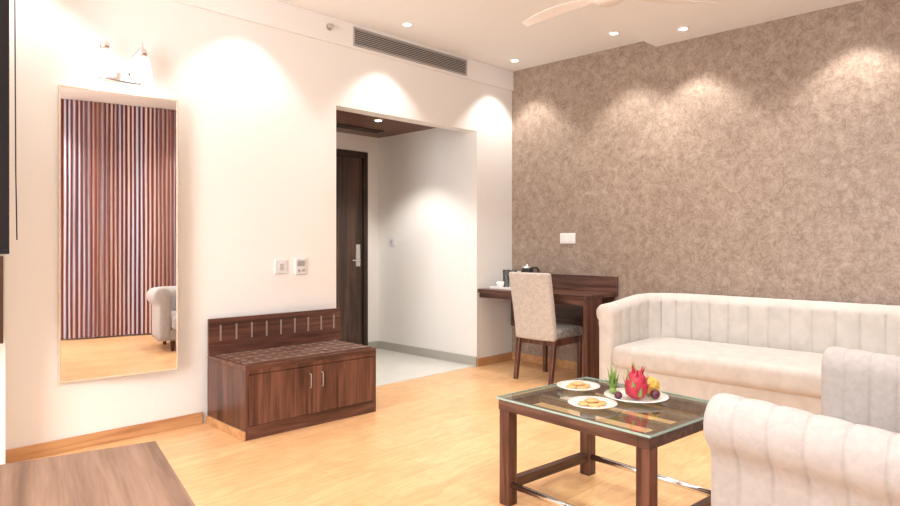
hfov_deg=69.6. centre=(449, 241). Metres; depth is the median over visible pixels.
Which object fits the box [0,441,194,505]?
wooden desk
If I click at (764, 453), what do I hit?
armchair
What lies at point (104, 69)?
wall lamp
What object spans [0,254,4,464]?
wall pier
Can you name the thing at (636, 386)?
dragon fruit
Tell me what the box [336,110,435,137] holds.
ceiling
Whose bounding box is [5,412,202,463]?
baseboard
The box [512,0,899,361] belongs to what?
wall
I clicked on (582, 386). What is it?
biscuit
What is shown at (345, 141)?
wall
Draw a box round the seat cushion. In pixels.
[612,337,822,397]
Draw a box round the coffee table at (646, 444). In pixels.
[496,377,710,505]
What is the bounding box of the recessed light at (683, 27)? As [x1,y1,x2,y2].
[677,26,688,30]
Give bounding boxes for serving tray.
[489,285,510,289]
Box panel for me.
[0,256,2,343]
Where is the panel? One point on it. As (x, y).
(1, 257)
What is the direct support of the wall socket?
attached to the wall at (761, 160)
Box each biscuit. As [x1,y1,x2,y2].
[566,384,576,388]
[573,381,583,385]
[577,385,587,388]
[578,401,589,405]
[586,398,598,402]
[589,403,600,407]
[597,400,606,405]
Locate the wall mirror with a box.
[58,84,177,383]
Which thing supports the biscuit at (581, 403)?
on the plate at (574, 401)
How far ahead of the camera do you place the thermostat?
4.81 m
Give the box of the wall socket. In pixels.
[560,233,575,243]
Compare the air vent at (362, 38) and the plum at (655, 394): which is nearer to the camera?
the plum at (655, 394)
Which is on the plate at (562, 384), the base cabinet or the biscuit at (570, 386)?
the biscuit at (570, 386)
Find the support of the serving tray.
on the writing desk at (577, 298)
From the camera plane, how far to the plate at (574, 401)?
2.81 m
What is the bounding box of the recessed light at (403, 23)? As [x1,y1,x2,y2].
[402,22,412,25]
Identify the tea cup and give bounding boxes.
[496,281,503,286]
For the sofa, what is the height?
0.785 m
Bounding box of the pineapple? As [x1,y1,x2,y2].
[646,376,659,394]
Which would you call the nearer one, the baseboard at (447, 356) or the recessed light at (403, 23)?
the recessed light at (403, 23)
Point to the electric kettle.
(529, 269)
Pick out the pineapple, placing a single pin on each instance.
(652, 381)
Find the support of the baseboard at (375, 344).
attached to the wall at (345, 141)
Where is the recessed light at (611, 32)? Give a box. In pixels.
[609,31,619,34]
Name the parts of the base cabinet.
panel, cabinet door, cabinet door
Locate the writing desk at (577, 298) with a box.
[478,274,617,381]
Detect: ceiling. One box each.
[278,0,861,70]
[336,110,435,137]
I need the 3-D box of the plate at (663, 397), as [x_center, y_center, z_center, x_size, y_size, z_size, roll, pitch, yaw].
[0.840,0.699,2.922,0.284,0.021,0.284,0,0,44]
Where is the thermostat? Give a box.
[294,258,305,273]
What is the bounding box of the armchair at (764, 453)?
[703,346,899,505]
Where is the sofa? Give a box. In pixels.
[596,293,899,414]
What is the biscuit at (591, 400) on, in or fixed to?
on the plate at (574, 401)
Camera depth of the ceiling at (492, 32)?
5.04 m
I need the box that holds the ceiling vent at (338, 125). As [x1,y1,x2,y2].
[336,123,383,132]
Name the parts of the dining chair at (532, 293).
leg, backrest, leg, seat frame, leg, seat, leg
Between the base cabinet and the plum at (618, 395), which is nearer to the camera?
the plum at (618, 395)
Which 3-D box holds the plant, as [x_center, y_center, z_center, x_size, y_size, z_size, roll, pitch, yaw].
[0.750,0.626,2.979,0.077,0.135,0.076,0,0,2]
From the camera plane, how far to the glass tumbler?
6.28 m
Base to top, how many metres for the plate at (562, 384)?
0.021 m
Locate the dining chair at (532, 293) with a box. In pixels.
[509,272,582,384]
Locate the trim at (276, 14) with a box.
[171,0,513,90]
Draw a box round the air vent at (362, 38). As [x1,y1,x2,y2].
[353,27,466,75]
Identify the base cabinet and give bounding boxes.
[206,308,375,441]
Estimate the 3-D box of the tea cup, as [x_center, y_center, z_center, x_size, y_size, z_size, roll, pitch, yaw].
[0.485,0.410,6.228,0.075,0.060,0.085,0,0,-10]
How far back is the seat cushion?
4.30 m
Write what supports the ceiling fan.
hanging from the ceiling at (492, 32)
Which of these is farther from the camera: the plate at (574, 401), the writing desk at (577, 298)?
the writing desk at (577, 298)
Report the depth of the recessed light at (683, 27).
5.05 m
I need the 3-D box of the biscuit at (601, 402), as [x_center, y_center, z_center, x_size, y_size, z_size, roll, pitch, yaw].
[0.650,0.695,2.794,0.053,0.012,0.054,0,0,44]
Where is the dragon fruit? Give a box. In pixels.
[622,362,649,398]
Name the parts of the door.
lock plate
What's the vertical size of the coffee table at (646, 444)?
0.490 m
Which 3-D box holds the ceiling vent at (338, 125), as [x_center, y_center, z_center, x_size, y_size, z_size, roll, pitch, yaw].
[-1.053,-1.164,6.534,0.140,0.013,0.900,0,0,44]
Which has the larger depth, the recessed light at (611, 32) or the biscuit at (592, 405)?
the recessed light at (611, 32)
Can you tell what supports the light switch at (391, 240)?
attached to the wall at (422, 174)
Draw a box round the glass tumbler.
[503,270,509,286]
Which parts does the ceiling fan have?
blade, motor, blade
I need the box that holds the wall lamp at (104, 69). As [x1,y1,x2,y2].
[92,35,152,85]
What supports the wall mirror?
attached to the wall at (258, 104)
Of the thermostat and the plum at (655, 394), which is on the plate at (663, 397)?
the plum at (655, 394)
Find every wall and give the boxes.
[5,0,511,449]
[336,132,378,341]
[379,128,465,354]
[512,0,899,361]
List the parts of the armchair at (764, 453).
armrest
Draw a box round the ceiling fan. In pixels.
[522,0,715,26]
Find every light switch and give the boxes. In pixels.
[274,260,286,273]
[389,238,394,245]
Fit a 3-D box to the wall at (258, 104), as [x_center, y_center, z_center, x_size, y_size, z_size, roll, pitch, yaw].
[-0.901,-0.350,5.155,0.140,3.100,4.565,0,0,44]
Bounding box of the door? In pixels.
[336,149,367,345]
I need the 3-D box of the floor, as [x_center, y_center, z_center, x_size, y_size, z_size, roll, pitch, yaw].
[-0.589,1.248,2.944,6.850,0.104,7.300,0,0,44]
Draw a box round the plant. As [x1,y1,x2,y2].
[605,364,621,392]
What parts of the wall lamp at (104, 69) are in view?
lamp shade, plate, lamp arm, lamp shade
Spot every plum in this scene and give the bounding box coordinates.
[614,390,621,398]
[650,388,659,398]
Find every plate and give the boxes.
[557,380,599,390]
[567,396,617,409]
[604,388,668,402]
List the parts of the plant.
crown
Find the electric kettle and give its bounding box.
[521,264,538,272]
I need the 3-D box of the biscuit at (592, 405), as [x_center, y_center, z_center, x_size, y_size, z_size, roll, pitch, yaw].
[0.617,0.695,2.755,0.053,0.012,0.054,0,0,44]
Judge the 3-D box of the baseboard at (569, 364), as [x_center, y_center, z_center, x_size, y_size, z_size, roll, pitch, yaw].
[2.417,1.163,4.893,4.956,0.075,0.014,0,0,44]
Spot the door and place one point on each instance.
(351, 166)
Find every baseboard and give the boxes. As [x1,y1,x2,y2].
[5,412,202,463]
[368,341,378,348]
[379,341,476,365]
[477,352,511,365]
[512,352,582,370]
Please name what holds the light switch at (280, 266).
attached to the wall at (258, 104)
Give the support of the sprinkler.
attached to the wall at (258, 104)
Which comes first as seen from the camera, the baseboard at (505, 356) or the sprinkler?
the sprinkler
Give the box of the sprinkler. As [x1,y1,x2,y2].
[326,23,333,30]
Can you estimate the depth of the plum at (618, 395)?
2.86 m
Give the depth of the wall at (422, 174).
6.79 m
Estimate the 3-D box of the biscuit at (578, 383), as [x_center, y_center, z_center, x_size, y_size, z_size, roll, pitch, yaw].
[0.619,0.682,3.123,0.053,0.012,0.054,0,0,44]
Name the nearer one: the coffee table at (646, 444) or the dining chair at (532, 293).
the coffee table at (646, 444)
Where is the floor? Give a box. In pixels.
[13,349,710,505]

